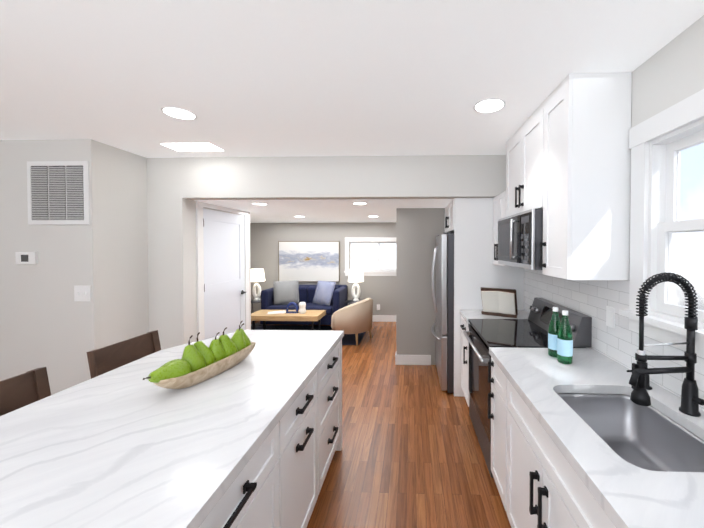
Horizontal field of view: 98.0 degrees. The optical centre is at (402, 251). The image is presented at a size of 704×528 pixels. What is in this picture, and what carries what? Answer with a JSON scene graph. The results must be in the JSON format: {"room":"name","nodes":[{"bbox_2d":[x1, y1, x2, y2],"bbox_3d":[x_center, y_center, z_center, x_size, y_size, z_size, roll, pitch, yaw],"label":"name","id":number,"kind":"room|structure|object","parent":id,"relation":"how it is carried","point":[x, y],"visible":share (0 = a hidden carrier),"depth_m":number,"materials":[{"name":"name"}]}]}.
{"room":"kitchen","nodes":[
{"label":"kitchen","id":0,"kind":"room"},
{"bbox_2d":[0,139,148,394],"bbox_3d":[-3.640,0.269,2.938,1.920,2.500,0.550,0,1,2],"label":"wall","id":1,"kind":"structure","parent":0,"point":[52,326],"depth_m":2.65,"materials":[{"name":"white paint"}]},
{"bbox_2d":[15,252,37,263],"bbox_3d":[-3.273,0.054,2.636,0.179,0.107,0.024,0,1,2],"label":"thermostat","id":2,"kind":"object","parent":1,"relation":"attached to","point":[26,257],"visible":1,"depth_m":2.62,"materials":[{"name":"white plastic"}]},
{"bbox_2d":[27,161,89,224],"bbox_3d":[-2.983,-0.511,2.620,0.545,0.548,0.020,0,1,2],"label":"air vent","id":3,"kind":"object","parent":1,"relation":"in","point":[57,192],"visible":1,"depth_m":2.61,"materials":[{"name":"white metal"}]},
{"bbox_2d":[74,286,90,300],"bbox_3d":[-2.785,0.361,2.630,0.143,0.137,0.016,0,1,2],"label":"switch plate","id":4,"kind":"object","parent":1,"relation":"attached to","point":[82,293],"visible":1,"depth_m":2.63,"materials":[{"name":"white plastic"}]},
{"bbox_2d":[147,157,196,349],"bbox_3d":[-3.442,0.263,3.287,2.295,2.500,0.160,0,1,2],"label":"wall","id":5,"kind":"structure","parent":0,"point":[172,266],"depth_m":3.18,"materials":[{"name":"white paint"}]},
{"bbox_2d":[195,201,250,329],"bbox_3d":[-2.822,0.252,3.944,1.095,2.500,1.150,0,1,2],"label":"wall","id":6,"kind":"structure","parent":0,"point":[195,201],"depth_m":4.47,"materials":[{"name":"white paint"}]},
{"bbox_2d":[196,201,249,340],"bbox_3d":[-2.265,0.464,3.900,0.020,2.077,1.054,0,1,2],"label":"door frame","id":7,"kind":"structure","parent":6,"relation":"attached to","point":[200,264],"depth_m":3.44,"materials":[{"name":"white wood"}]},
{"bbox_2d":[203,208,245,338],"bbox_3d":[-2.241,0.494,3.894,0.067,2.002,0.862,0,1,2],"label":"door","id":8,"kind":"structure","parent":6,"relation":"in","point":[224,274],"depth_m":3.85,"materials":[{"name":"white paint"}]},
{"bbox_2d":[250,222,395,314],"bbox_3d":[-1.564,0.420,6.445,5.860,2.080,0.120,0,1,2],"label":"wall","id":9,"kind":"structure","parent":0,"point":[265,238],"depth_m":6.38,"materials":[{"name":"grey paint"}]},
{"bbox_2d":[278,241,339,281],"bbox_3d":[-1.961,0.202,6.374,1.295,0.860,0.037,0,1,2],"label":"framed painting","id":10,"kind":"object","parent":9,"relation":"attached to","point":[308,261],"visible":0.89,"depth_m":6.36,"materials":[{"name":"white"}]},
{"bbox_2d":[344,237,395,275],"bbox_3d":[-0.495,0.099,6.381,1.440,0.805,0.157,0,1,2],"label":"living room window","id":11,"kind":"structure","parent":9,"relation":"in","point":[379,271],"depth_m":6.34,"materials":[{"name":"white"}]},
{"bbox_2d":[372,315,395,321],"bbox_3d":[-1.566,1.396,6.394,5.860,0.130,0.014,0,1,2],"label":"baseboard","id":12,"kind":"structure","parent":9,"relation":"attached to","point":[375,318],"depth_m":6.35,"materials":[{"name":"white wood"}]},
{"bbox_2d":[195,199,452,222],"bbox_3d":[-1.610,-0.624,4.893,6.100,0.060,3.190,0,1,2],"label":"ceiling","id":13,"kind":"structure","parent":0,"point":[317,211],"depth_m":4.03,"materials":[{"name":"white paint"}]},
{"bbox_2d":[352,202,366,204],"bbox_3d":[-0.499,-0.569,3.555,0.174,0.004,0.174,0,1,2],"label":"recessed light","id":14,"kind":"object","parent":13,"relation":"in","point":[359,203],"visible":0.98,"depth_m":3.53,"materials":[{"name":"white plastic"}]},
{"bbox_2d":[182,155,505,199],"bbox_3d":[-0.513,-0.775,3.182,3.565,0.420,0.160,0,1,2],"label":"soffit beam","id":15,"kind":"structure","parent":0,"point":[351,177],"depth_m":3.11,"materials":[{"name":"white paint"}]},
{"bbox_2d":[0,0,703,157],"bbox_3d":[-1.733,-0.975,0.769,6.100,0.060,5.050,0,1,2],"label":"ceiling","id":16,"kind":"structure","parent":0,"point":[261,78],"depth_m":1.56,"materials":[{"name":"white paint"}]},
{"bbox_2d":[161,107,196,119],"bbox_3d":[-1.553,-0.964,2.109,0.204,0.004,0.204,0,1,2],"label":"recessed light","id":17,"kind":"object","parent":16,"relation":"in","point":[178,113],"visible":1,"depth_m":2.10,"materials":[{"name":"white plastic"}]},
{"bbox_2d":[162,143,222,151],"bbox_3d":[-1.952,-0.976,2.826,0.440,0.005,0.210,0,1,2],"label":"ceiling light panel","id":18,"kind":"object","parent":16,"relation":"attached to","point":[181,147],"visible":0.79,"depth_m":2.82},
{"bbox_2d":[473,98,505,112],"bbox_3d":[0.575,-0.963,1.995,0.204,0.004,0.204,0,1,2],"label":"recessed light","id":19,"kind":"object","parent":16,"relation":"in","point":[489,105],"visible":1,"depth_m":1.98,"materials":[{"name":"white"}]},
{"bbox_2d":[251,321,510,527],"bbox_3d":[-1.685,1.558,2.405,6.100,0.060,8.240,0,1,2],"label":"floor","id":20,"kind":"structure","parent":0,"point":[409,454],"depth_m":2.26,"materials":[{"name":"brown wood"}]},
{"bbox_2d":[0,367,50,415],"bbox_3d":[-1.551,1.055,1.262,0.464,0.984,0.430,0,1,2],"label":"chair","id":21,"kind":"object","parent":20,"relation":"on","point":[24,389],"visible":0.04,"depth_m":1.39,"materials":[{"name":"brown wood"}]},
{"bbox_2d":[87,330,160,378],"bbox_3d":[-1.532,1.044,1.912,0.464,0.984,0.430,0,1,2],"label":"chair","id":22,"kind":"object","parent":20,"relation":"on","point":[103,360],"visible":0.06,"depth_m":1.86,"materials":[{"name":"brown wood"}]},
{"bbox_2d":[251,299,262,327],"bbox_3d":[-2.888,1.215,6.018,0.420,0.505,0.420,0,1,2],"label":"side table","id":23,"kind":"object","parent":20,"relation":"on","point":[257,324],"visible":0.29,"depth_m":5.99,"materials":[{"name":"grey metal"}]},
{"bbox_2d":[251,269,264,300],"bbox_3d":[-2.888,0.652,6.008,0.310,0.620,0.310,0,1,2],"label":"lamp","id":24,"kind":"object","parent":23,"relation":"on","point":[257,275],"visible":0.98,"depth_m":5.96,"materials":[{"name":"white ceramic"}]},
{"bbox_2d":[196,338,341,527],"bbox_3d":[-0.890,1.110,1.273,0.836,0.874,2.200,0,1,2],"label":"kitchen island","id":25,"kind":"object","parent":20,"relation":"on","point":[280,486],"depth_m":1.39,"materials":[{"name":"white painted wood"},{"name":"marble"},{"name":"black metal"}]},
{"bbox_2d":[0,330,343,527],"bbox_3d":[-1.019,0.653,1.251,1.060,0.040,2.264,0,1,2],"label":"island countertop","id":26,"kind":"structure","parent":25,"relation":"on","point":[117,448],"depth_m":1.03,"materials":[{"name":"white stone"}]},
{"bbox_2d":[143,321,255,388],"bbox_3d":[-0.991,0.514,1.534,0.156,0.226,0.635,0,1,14],"label":"bowl","id":27,"kind":"object","parent":26,"relation":"on","point":[198,362],"visible":1,"depth_m":1.47,"materials":[{"name":"brown wood"}]},
{"bbox_2d":[260,280,347,324],"bbox_3d":[-1.888,1.019,5.970,1.480,0.899,0.810,0,1,2],"label":"sofa","id":28,"kind":"object","parent":20,"relation":"on","point":[330,298],"visible":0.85,"depth_m":5.77,"materials":[{"name":"blue fabric"}]},
{"bbox_2d":[251,325,365,344],"bbox_3d":[-1.900,1.474,5.437,2.450,0.006,1.150,0,1,2],"label":"rug","id":29,"kind":"object","parent":20,"relation":"on","point":[348,339],"visible":0.29,"depth_m":5.72,"materials":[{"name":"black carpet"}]},
{"bbox_2d":[251,310,325,329],"bbox_3d":[-1.990,1.268,5.261,1.200,0.425,0.500,0,1,2],"label":"coffee table","id":30,"kind":"object","parent":29,"relation":"on","point":[308,315],"visible":0.67,"depth_m":5.04,"materials":[{"name":"brown wood"}]},
{"bbox_2d":[266,310,285,314],"bbox_3d":[-2.172,1.048,5.232,0.308,0.014,0.226,0,1,-17],"label":"magazines","id":31,"kind":"object","parent":30,"relation":"on","point":[277,312],"visible":0.89,"depth_m":5.20,"materials":[{"name":"beige paper"}]},
{"bbox_2d":[286,302,298,312],"bbox_3d":[-1.910,0.959,5.254,0.220,0.190,0.100,0,1,2],"label":"sculpture","id":32,"kind":"object","parent":30,"relation":"on","point":[293,304],"visible":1,"depth_m":5.23,"materials":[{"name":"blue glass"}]},
{"bbox_2d":[299,302,305,313],"bbox_3d":[-1.708,0.960,5.198,0.118,0.190,0.121,0,1,2],"label":"vase","id":33,"kind":"object","parent":30,"relation":"on","point":[302,308],"visible":1,"depth_m":5.16,"materials":[{"name":"white ceramic"}]},
{"bbox_2d":[331,298,372,345],"bbox_3d":[-0.842,1.119,5.089,0.708,0.732,0.755,0,1,24],"label":"armchair","id":34,"kind":"object","parent":20,"relation":"on","point":[355,318],"visible":0.98,"depth_m":4.78,"materials":[{"name":"beige fabric"}]},
{"bbox_2d":[345,299,363,304],"bbox_3d":[-0.908,1.216,5.958,0.420,0.505,0.420,0,1,2],"label":"side table","id":35,"kind":"object","parent":20,"relation":"on","point":[351,301],"visible":0.25,"depth_m":5.89,"materials":[{"name":"grey metal"}]},
{"bbox_2d":[348,269,363,300],"bbox_3d":[-0.908,0.653,5.949,0.310,0.620,0.310,0,1,2],"label":"lamp","id":36,"kind":"object","parent":35,"relation":"on","point":[355,275],"visible":1,"depth_m":5.88,"materials":[{"name":"white ceramic"}]},
{"bbox_2d":[431,233,453,392],"bbox_3d":[0.800,0.648,3.587,0.903,1.720,0.790,0,1,2],"label":"fridge","id":37,"kind":"object","parent":20,"relation":"on","point":[443,300],"visible":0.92,"depth_m":3.21,"materials":[{"name":"grey metal"}]},
{"bbox_2d":[460,318,469,406],"bbox_3d":[0.933,1.082,2.943,0.652,0.874,0.417,0,1,2],"label":"base cabinet","id":38,"kind":"object","parent":20,"relation":"on","point":[464,325],"depth_m":2.92,"materials":[{"name":"white wood"}]},
{"bbox_2d":[460,310,528,321],"bbox_3d":[0.927,0.625,2.935,0.665,0.040,0.417,0,1,2],"label":"countertop","id":39,"kind":"structure","parent":38,"relation":"on","point":[466,314],"depth_m":2.88,"materials":[{"name":"white stone"}]},
{"bbox_2d":[481,287,517,317],"bbox_3d":[0.908,0.470,2.857,0.336,0.267,0.318,0,1,2],"label":"cookbook stand","id":40,"kind":"object","parent":39,"relation":"on","point":[499,302],"visible":1,"depth_m":2.81,"materials":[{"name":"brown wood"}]},
{"bbox_2d":[454,198,523,396],"bbox_3d":[0.905,0.477,3.159,0.722,2.076,0.026,0,1,2],"label":"panel","id":41,"kind":"object","parent":20,"relation":"on","point":[476,269],"visible":0.36,"depth_m":3.14,"materials":[{"name":"white wood"}]},
{"bbox_2d":[488,354,535,493],"bbox_3d":[0.898,1.101,1.773,0.652,0.874,0.384,0,1,2],"label":"base cabinet","id":42,"kind":"object","parent":20,"relation":"on","point":[502,395],"depth_m":1.81,"materials":[{"name":"white wood"}]},
{"bbox_2d":[489,347,703,527],"bbox_3d":[0.858,0.663,0.637,0.665,0.040,2.648,0,1,2],"label":"countertop","id":43,"kind":"structure","parent":42,"relation":"on","point":[629,495],"depth_m":1.05,"materials":[{"name":"white stone"}]},
{"bbox_2d":[548,307,560,357],"bbox_3d":[0.919,0.477,1.814,0.080,0.292,0.080,0,1,2],"label":"bottle","id":44,"kind":"object","parent":43,"relation":"on","point":[554,323],"visible":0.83,"depth_m":1.79,"materials":[{"name":"green glass"}]},
{"bbox_2d":[557,310,572,363],"bbox_3d":[0.923,0.478,1.714,0.080,0.292,0.080,0,1,2],"label":"bottle","id":45,"kind":"object","parent":43,"relation":"on","point":[564,345],"visible":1,"depth_m":1.69,"materials":[{"name":"green glass"}]},
{"bbox_2d":[558,393,703,471],"bbox_3d":[0.884,0.778,1.157,0.460,0.204,0.615,0,1,2],"label":"sink","id":46,"kind":"object","parent":43,"relation":"in","point":[627,429],"visible":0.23,"depth_m":1.34,"materials":[{"name":"silver metal"}]},
{"bbox_2d":[627,370,651,389],"bbox_3d":[1.101,0.586,1.405,0.109,0.087,0.047,0,1,2],"label":"soap dispenser","id":47,"kind":"object","parent":43,"relation":"on","point":[647,383],"visible":0.33,"depth_m":1.39,"materials":[{"name":"black metal"}]},
{"bbox_2d":[629,272,703,416],"bbox_3d":[1.021,0.357,1.144,0.289,0.554,0.166,0,1,2],"label":"faucet","id":48,"kind":"object","parent":43,"relation":"on","point":[691,401],"visible":1,"depth_m":1.18,"materials":[{"name":"black metal"}]},
{"bbox_2d":[463,297,591,477],"bbox_3d":[0.887,0.971,2.349,0.706,1.115,0.756,0,1,2],"label":"range","id":49,"kind":"object","parent":20,"relation":"on","point":[531,331],"visible":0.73,"depth_m":2.26,"materials":[{"name":"grey metal"}]},
{"bbox_2d":[500,410,615,527],"bbox_3d":[0.882,1.228,1.222,0.652,0.640,0.949,0,1,2],"label":"base cabinet","id":50,"kind":"object","parent":20,"relation":"on","point":[557,461],"depth_m":1.23,"materials":[{"name":"white wood"}]},
{"bbox_2d":[396,208,453,364],"bbox_3d":[0.610,0.460,4.064,1.371,2.080,0.120,0,1,2],"label":"wall","id":51,"kind":"structure","parent":0,"point":[418,230],"depth_m":4.02,"materials":[{"name":"grey paint"}]},
{"bbox_2d":[395,354,430,364],"bbox_3d":[0.147,1.436,4.027,0.475,0.130,0.014,0,1,2],"label":"baseboard","id":52,"kind":"structure","parent":51,"relation":"attached to","point":[412,359],"depth_m":4.02,"materials":[{"name":"white"}]},
{"bbox_2d":[586,15,703,347],"bbox_3d":[1.303,0.280,2.295,0.120,2.500,8.240,0,1,2],"label":"wall","id":53,"kind":"structure","parent":0,"point":[669,74],"depth_m":1.38,"materials":[{"name":"white paint"}]},
{"bbox_2d":[445,199,453,232],"bbox_3d":[0.897,-0.402,3.570,0.764,0.331,0.815,0,1,2],"label":"upper cabinet","id":54,"kind":"object","parent":53,"relation":"attached to","point":[449,218],"visible":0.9,"depth_m":3.53,"materials":[{"name":"white wood"}]},
{"bbox_2d":[493,191,512,266],"bbox_3d":[1.080,-0.213,2.917,0.359,0.688,0.416,0,1,2],"label":"upper cabinet","id":55,"kind":"object","parent":53,"relation":"attached to","point":[499,206],"visible":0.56,"depth_m":2.96,"materials":[{"name":"white wood"}]},
{"bbox_2d":[506,72,631,279],"bbox_3d":[1.057,-0.411,2.162,0.359,1.110,1.080,0,1,2],"label":"upper cabinet","id":56,"kind":"object","parent":53,"relation":"attached to","point":[568,161],"visible":0.94,"depth_m":1.63,"materials":[{"name":"white wood"}]},
{"bbox_2d":[498,209,542,269],"bbox_3d":[1.014,-0.087,2.328,0.452,0.398,0.756,0,1,2],"label":"microwave","id":57,"kind":"object","parent":56,"relation":"attached to","point":[520,236],"visible":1,"depth_m":2.12,"materials":[{"name":"grey metal"}]},
{"bbox_2d":[524,269,703,410],"bbox_3d":[1.206,0.396,1.215,0.008,0.473,3.832,0,1,2],"label":"tile backsplash","id":58,"kind":"structure","parent":53,"relation":"attached to","point":[619,343],"depth_m":1.77,"materials":[{"name":"white tile"}]},
{"bbox_2d":[606,306,614,328],"bbox_3d":[1.214,0.379,1.764,0.008,0.118,0.072,0,1,2],"label":"outlet","id":59,"kind":"object","parent":58,"relation":"attached to","point":[610,316],"visible":1,"depth_m":1.76,"materials":[{"name":"white plastic"}]},
{"bbox_2d":[619,89,703,357],"bbox_3d":[1.236,-0.110,1.044,0.180,1.060,1.140,0,1,2],"label":"kitchen window","id":60,"kind":"structure","parent":53,"relation":"in","point":[659,142],"depth_m":1.46,"materials":[{"name":"white wood"}]},
{"label":"outside","id":61,"kind":"structure","parent":0,"visible":0},
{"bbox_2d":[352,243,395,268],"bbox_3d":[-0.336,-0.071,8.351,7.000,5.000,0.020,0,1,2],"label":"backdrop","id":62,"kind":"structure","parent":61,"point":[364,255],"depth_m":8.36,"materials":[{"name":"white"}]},
{"bbox_2d":[675,143,703,309],"bbox_3d":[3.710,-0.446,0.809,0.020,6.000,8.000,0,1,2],"label":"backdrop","id":63,"kind":"structure","parent":61,"point":[686,203],"depth_m":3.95,"materials":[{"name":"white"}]}
]}

